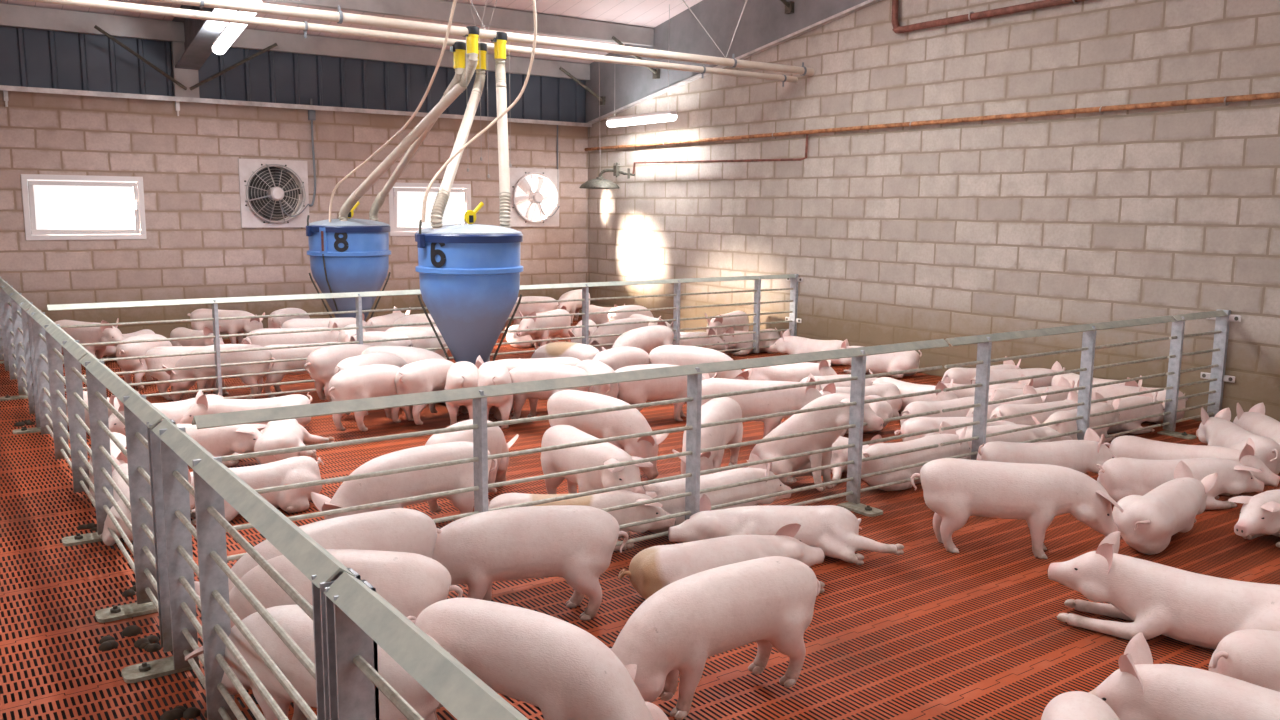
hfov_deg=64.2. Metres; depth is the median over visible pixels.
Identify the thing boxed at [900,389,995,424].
pig
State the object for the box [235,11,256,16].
lamp
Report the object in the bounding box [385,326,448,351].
pig
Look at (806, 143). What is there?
pipe
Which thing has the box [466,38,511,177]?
pull cord
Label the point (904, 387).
pig
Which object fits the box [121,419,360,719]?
fence panel
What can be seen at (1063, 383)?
pig
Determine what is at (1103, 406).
pig
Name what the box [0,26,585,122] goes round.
cladding
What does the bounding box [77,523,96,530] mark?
manure
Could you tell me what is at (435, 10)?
purlin
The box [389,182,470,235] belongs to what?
window
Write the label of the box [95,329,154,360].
pig
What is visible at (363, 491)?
pig
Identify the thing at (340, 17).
pipe
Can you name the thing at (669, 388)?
pig
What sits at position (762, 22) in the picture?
cladding
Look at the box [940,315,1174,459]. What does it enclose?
fence panel
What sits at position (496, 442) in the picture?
pig
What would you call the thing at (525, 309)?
pig
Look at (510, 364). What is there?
pig
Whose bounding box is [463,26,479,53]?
outlet
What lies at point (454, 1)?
hose
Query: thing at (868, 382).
pig
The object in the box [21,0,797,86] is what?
pipe
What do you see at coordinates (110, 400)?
pig
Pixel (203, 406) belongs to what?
pig
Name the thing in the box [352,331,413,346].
pig
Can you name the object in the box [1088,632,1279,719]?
pig
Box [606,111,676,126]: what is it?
lamp
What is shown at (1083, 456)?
pig
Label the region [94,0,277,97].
rafter
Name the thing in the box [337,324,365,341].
pig
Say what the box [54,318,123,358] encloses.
pig
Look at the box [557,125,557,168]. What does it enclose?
cable conduit
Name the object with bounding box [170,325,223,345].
pig
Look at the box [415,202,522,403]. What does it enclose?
hopper
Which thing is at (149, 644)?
manure
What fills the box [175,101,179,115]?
clip
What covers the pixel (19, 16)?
purlin
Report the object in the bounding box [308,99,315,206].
cable conduit
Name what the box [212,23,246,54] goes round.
lamp
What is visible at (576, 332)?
pig
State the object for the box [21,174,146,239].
window
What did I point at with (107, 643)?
manure
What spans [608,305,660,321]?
pig
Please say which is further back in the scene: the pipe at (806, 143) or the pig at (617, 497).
the pipe at (806, 143)
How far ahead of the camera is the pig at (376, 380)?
7.27 m
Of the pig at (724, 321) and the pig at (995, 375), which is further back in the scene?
the pig at (724, 321)
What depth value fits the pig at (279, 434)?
6.39 m
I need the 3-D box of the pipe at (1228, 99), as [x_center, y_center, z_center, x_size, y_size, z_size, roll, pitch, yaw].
[3.675,-2.132,8.784,0.084,0.080,15.450,-5,10,-35]
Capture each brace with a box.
[559,67,605,105]
[612,36,659,78]
[780,0,793,13]
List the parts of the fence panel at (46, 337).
plate, post, post, post, rail, post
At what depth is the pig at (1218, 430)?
6.58 m
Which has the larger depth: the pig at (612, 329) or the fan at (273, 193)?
the fan at (273, 193)
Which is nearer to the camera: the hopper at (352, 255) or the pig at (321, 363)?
the pig at (321, 363)
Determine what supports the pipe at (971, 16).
attached to the wall at (895, 235)
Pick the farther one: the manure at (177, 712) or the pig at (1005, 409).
the pig at (1005, 409)
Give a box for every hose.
[329,0,456,221]
[421,0,536,221]
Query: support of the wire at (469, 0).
hanging from the ceiling
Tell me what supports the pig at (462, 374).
on the floor
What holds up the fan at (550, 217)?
attached to the wall at (196, 246)
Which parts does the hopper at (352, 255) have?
frame rod, gauge rod, lid, agitator handle, frame rod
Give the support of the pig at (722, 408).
on the floor
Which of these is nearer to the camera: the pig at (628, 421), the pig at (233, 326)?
the pig at (628, 421)
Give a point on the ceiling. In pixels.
(638, 13)
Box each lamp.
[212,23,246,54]
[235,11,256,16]
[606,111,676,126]
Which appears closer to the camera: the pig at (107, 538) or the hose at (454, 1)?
the pig at (107, 538)
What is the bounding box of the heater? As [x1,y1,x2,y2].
[579,84,634,188]
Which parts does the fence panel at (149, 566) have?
plate, post, plate, rail, post, post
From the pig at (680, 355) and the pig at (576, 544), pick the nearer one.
the pig at (576, 544)
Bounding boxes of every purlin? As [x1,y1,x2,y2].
[0,3,589,79]
[267,0,653,46]
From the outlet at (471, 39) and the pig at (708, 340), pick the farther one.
the pig at (708, 340)
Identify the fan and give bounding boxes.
[238,159,309,227]
[509,168,559,226]
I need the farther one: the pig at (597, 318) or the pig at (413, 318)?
the pig at (597, 318)
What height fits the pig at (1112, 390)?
0.343 m
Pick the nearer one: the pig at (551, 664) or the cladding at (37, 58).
the pig at (551, 664)
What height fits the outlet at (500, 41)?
0.230 m
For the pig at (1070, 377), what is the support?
on the floor
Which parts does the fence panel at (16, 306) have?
post, plate, post, rail, post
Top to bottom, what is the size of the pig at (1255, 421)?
0.336 m
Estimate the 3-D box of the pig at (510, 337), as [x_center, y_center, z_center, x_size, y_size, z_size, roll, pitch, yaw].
[-1.188,-0.342,12.156,0.947,0.327,0.321,-5,10,-32]
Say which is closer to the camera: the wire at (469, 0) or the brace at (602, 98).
the wire at (469, 0)
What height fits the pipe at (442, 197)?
1.640 m
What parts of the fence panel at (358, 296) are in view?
post, rail, post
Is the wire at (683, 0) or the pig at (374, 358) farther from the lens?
the wire at (683, 0)
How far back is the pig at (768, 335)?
11.49 m
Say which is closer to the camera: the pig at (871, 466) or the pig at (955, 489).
the pig at (955, 489)
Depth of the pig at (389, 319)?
10.94 m
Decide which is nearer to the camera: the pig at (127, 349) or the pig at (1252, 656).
the pig at (1252, 656)
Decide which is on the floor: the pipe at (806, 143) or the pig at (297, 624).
the pig at (297, 624)
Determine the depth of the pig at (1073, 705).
2.87 m
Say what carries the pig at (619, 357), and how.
on the floor
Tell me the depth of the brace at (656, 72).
13.37 m
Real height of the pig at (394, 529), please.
0.487 m
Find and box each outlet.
[450,41,465,68]
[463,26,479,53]
[475,42,487,69]
[491,31,507,59]
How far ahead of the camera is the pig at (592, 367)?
7.53 m
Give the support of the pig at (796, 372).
on the floor
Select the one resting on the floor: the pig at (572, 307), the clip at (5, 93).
the pig at (572, 307)
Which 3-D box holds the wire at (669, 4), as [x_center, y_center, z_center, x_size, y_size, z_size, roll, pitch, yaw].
[0.011,-3.831,13.178,0.006,1.289,1.206,-5,10,-35]
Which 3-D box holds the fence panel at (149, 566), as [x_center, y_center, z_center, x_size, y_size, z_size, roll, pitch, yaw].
[-2.268,0.531,4.356,0.248,0.896,1.842,-5,10,-35]
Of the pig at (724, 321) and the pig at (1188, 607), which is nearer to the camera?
the pig at (1188, 607)
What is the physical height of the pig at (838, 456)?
0.250 m
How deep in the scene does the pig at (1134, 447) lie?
6.06 m
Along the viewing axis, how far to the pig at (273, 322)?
11.27 m
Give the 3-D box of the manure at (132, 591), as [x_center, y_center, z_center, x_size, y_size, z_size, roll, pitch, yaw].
[-2.159,0.978,4.341,0.056,0.020,0.112,1,9,6]
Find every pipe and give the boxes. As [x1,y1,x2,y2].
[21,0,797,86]
[145,0,814,75]
[338,26,479,220]
[369,41,465,220]
[430,42,487,228]
[491,31,510,227]
[584,92,1279,150]
[632,134,808,173]
[891,0,1085,33]
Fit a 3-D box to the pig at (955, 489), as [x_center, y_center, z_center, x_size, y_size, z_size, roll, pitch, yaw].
[1.805,0.710,4.947,0.973,0.443,0.284,2,9,10]
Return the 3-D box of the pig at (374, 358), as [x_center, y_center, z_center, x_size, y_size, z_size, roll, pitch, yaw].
[-2.077,0.181,8.094,0.271,0.482,0.912,5,10,27]
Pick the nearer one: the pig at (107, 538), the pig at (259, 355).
the pig at (107, 538)
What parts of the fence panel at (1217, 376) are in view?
post, plate, rail, wall post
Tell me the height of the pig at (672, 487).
0.334 m
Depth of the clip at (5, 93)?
10.79 m
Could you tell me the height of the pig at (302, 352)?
0.494 m
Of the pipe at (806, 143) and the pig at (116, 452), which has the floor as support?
the pig at (116, 452)
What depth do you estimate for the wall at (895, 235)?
9.53 m
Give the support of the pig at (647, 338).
on the floor
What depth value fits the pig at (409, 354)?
8.36 m
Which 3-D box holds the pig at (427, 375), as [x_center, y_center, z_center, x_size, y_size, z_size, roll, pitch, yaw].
[-1.595,0.224,7.839,0.270,0.482,0.915,3,9,18]
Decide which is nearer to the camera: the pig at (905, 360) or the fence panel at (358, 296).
the fence panel at (358, 296)
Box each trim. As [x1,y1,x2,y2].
[0,85,591,126]
[587,0,880,123]
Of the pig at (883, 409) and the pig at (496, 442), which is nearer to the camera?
the pig at (496, 442)
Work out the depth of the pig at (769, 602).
3.26 m
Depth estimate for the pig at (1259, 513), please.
4.97 m
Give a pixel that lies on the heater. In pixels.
(599, 182)
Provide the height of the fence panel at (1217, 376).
0.898 m
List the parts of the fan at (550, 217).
blade, blade, blade, motor, blade, blade, blade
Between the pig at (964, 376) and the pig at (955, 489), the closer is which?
the pig at (955, 489)
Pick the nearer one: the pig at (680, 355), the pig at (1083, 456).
the pig at (1083, 456)
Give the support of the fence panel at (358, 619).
on the floor
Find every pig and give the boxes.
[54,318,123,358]
[66,391,138,428]
[89,432,127,498]
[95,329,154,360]
[100,455,132,545]
[108,392,223,435]
[116,334,181,388]
[124,424,266,465]
[139,337,251,399]
[162,344,274,400]
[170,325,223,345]
[180,390,311,430]
[185,605,449,719]
[187,309,264,343]
[188,456,323,524]
[194,508,441,595]
[198,549,462,627]
[242,320,339,345]
[254,419,334,463]
[263,334,354,396]
[268,308,309,327]
[279,313,365,331]
[304,344,372,401]
[311,441,496,519]
[328,364,412,430]
[334,353,406,414]
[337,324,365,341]
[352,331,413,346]
[361,345,444,363]
[365,307,410,331]
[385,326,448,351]
[393,314,435,326]
[395,359,459,424]
[396,330,446,357]
[407,597,668,719]
[425,419,518,512]
[432,505,628,620]
[445,361,477,425]
[475,355,580,414]
[478,361,512,428]
[488,490,675,550]
[494,363,592,419]
[503,296,559,327]
[505,325,571,347]
[516,309,570,349]
[519,342,599,360]
[541,425,652,493]
[547,390,668,479]
[557,289,589,323]
[568,320,596,343]
[575,360,618,397]
[589,304,624,323]
[589,318,648,351]
[593,347,650,370]
[601,325,673,353]
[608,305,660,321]
[609,556,820,719]
[615,364,716,420]
[618,523,824,599]
[629,314,672,329]
[643,453,790,535]
[649,345,751,379]
[668,494,903,564]
[673,397,742,475]
[680,328,727,349]
[701,373,821,437]
[705,311,748,349]
[720,327,779,354]
[747,358,836,381]
[747,393,883,490]
[769,329,842,364]
[773,429,882,485]
[800,369,876,390]
[817,379,901,417]
[831,339,921,377]
[840,395,892,435]
[861,421,970,490]
[872,377,957,411]
[894,410,1014,441]
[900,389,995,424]
[911,458,1123,558]
[941,356,1020,384]
[945,374,1033,398]
[956,416,1072,447]
[966,384,1047,418]
[971,361,1064,387]
[976,428,1116,472]
[988,377,1077,401]
[990,391,1077,425]
[1041,691,1119,719]
[1042,392,1120,442]
[1047,531,1279,649]
[1051,373,1141,387]
[1065,387,1164,433]
[1076,380,1187,423]
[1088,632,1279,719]
[1096,457,1263,509]
[1104,436,1279,495]
[1112,460,1217,554]
[1196,407,1279,474]
[1208,629,1279,691]
[1228,489,1279,547]
[1233,402,1279,444]
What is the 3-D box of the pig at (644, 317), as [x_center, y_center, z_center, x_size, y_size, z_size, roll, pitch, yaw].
[0.112,-0.273,11.296,0.270,0.471,1.013,-4,9,-26]
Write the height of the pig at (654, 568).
0.242 m
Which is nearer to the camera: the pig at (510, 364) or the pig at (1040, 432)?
the pig at (1040, 432)
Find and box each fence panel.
[0,276,8,370]
[0,283,38,413]
[12,307,95,508]
[47,289,453,398]
[62,353,175,652]
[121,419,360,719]
[192,339,948,560]
[324,571,527,719]
[487,274,802,361]
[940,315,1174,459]
[1157,309,1240,438]
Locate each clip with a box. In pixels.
[3,91,8,106]
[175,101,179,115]
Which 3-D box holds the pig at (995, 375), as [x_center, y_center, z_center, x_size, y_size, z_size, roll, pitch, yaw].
[3.332,0.180,8.912,0.960,0.342,0.329,0,9,-4]
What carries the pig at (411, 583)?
on the floor
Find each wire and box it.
[469,0,496,41]
[614,4,669,116]
[683,0,746,57]
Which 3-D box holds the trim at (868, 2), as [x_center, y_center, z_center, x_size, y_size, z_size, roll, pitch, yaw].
[3.690,-3.759,8.552,0.070,2.629,15.470,-5,10,-35]
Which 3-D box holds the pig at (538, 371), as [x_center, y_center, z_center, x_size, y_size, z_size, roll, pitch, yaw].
[-0.748,0.259,7.684,0.920,0.476,0.269,5,10,27]
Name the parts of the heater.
dish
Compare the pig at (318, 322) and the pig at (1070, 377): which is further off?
the pig at (318, 322)
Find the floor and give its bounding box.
[0,317,1279,719]
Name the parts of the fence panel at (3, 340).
post, rail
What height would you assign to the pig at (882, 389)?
0.330 m
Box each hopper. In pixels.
[306,202,390,320]
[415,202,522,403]
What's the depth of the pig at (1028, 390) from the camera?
7.57 m
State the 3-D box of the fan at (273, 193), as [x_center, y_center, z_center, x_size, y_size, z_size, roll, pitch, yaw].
[-4.496,-2.057,12.543,0.820,0.846,0.334,-5,10,-35]
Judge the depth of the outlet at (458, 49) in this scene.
9.07 m
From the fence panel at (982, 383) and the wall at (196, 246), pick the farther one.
the wall at (196, 246)
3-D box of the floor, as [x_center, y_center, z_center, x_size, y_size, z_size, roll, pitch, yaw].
[-0.745,1.112,6.135,11.040,0.750,15.670,-5,10,-35]
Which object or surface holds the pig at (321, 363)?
on the floor
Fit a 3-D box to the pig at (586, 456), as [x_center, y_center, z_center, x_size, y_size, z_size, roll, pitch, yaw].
[-0.254,0.623,5.396,0.285,0.443,1.026,-5,10,-30]
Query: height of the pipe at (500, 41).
1.702 m
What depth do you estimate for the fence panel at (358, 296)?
8.18 m
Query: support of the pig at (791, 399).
on the floor
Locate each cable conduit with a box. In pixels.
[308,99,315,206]
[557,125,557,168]
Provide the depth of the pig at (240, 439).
6.39 m
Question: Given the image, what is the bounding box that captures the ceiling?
[0,0,701,63]
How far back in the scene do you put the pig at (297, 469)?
5.46 m
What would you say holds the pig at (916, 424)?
on the floor
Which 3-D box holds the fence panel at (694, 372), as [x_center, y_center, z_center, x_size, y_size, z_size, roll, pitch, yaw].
[0.134,0.488,4.788,4.102,0.896,0.240,-5,10,-35]
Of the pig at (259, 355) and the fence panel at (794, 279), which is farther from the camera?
the fence panel at (794, 279)
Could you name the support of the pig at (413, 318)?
on the floor
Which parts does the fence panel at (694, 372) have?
post, rail, post, post, plate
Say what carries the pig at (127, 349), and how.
on the floor
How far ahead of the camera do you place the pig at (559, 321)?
11.50 m
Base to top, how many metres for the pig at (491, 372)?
0.485 m
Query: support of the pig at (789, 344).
on the floor
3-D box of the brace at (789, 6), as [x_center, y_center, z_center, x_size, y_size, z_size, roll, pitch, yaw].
[1.393,-4.075,11.142,0.721,0.479,0.100,-5,10,-35]
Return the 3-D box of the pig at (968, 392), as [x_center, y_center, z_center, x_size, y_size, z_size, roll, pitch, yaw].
[2.823,0.281,8.256,0.930,0.328,0.320,0,9,-3]
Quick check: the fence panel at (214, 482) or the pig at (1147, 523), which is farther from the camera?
the pig at (1147, 523)
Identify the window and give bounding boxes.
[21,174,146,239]
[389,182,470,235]
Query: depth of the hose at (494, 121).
8.36 m
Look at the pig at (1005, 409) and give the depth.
7.21 m
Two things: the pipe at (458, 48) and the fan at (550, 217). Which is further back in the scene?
the fan at (550, 217)
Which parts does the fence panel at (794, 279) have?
post, rail, post, post, wall post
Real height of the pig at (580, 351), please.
0.482 m
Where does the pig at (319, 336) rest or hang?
on the floor
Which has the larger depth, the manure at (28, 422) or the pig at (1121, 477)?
the manure at (28, 422)
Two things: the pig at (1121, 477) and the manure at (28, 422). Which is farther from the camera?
the manure at (28, 422)
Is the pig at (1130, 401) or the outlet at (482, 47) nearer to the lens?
the pig at (1130, 401)
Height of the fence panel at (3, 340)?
0.896 m
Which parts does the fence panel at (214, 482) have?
plate, post, post, rail, post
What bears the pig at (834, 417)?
on the floor
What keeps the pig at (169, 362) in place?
on the floor
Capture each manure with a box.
[14,420,34,426]
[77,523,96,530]
[98,625,141,650]
[122,585,135,596]
[134,635,160,651]
[160,705,206,719]
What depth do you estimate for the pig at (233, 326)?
11.54 m
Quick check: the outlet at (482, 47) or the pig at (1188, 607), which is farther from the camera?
the outlet at (482, 47)
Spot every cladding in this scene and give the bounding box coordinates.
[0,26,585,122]
[586,0,866,122]
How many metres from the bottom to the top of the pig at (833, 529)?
0.252 m
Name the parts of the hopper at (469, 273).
frame rod, lid, agitator handle, frame rod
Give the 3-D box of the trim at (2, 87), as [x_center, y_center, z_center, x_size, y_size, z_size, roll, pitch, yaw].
[-5.162,-3.015,11.859,10.840,0.052,0.130,-5,10,-35]
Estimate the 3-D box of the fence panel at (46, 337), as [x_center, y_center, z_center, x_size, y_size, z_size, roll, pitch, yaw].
[-3.614,0.236,6.231,0.248,0.896,2.756,-5,10,-35]
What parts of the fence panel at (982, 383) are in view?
post, rail, post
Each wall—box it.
[0,90,587,341]
[588,0,1279,422]
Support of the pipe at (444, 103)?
attached to the pipe at (340, 17)
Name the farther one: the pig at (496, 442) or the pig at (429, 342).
the pig at (429, 342)
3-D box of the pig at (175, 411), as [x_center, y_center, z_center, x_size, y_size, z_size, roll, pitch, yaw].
[-3.289,0.394,7.104,0.321,0.332,0.930,7,10,35]
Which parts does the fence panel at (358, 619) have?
post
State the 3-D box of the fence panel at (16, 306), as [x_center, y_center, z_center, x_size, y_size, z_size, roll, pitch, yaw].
[-5.154,-0.099,8.371,0.240,0.896,2.472,-5,10,-35]

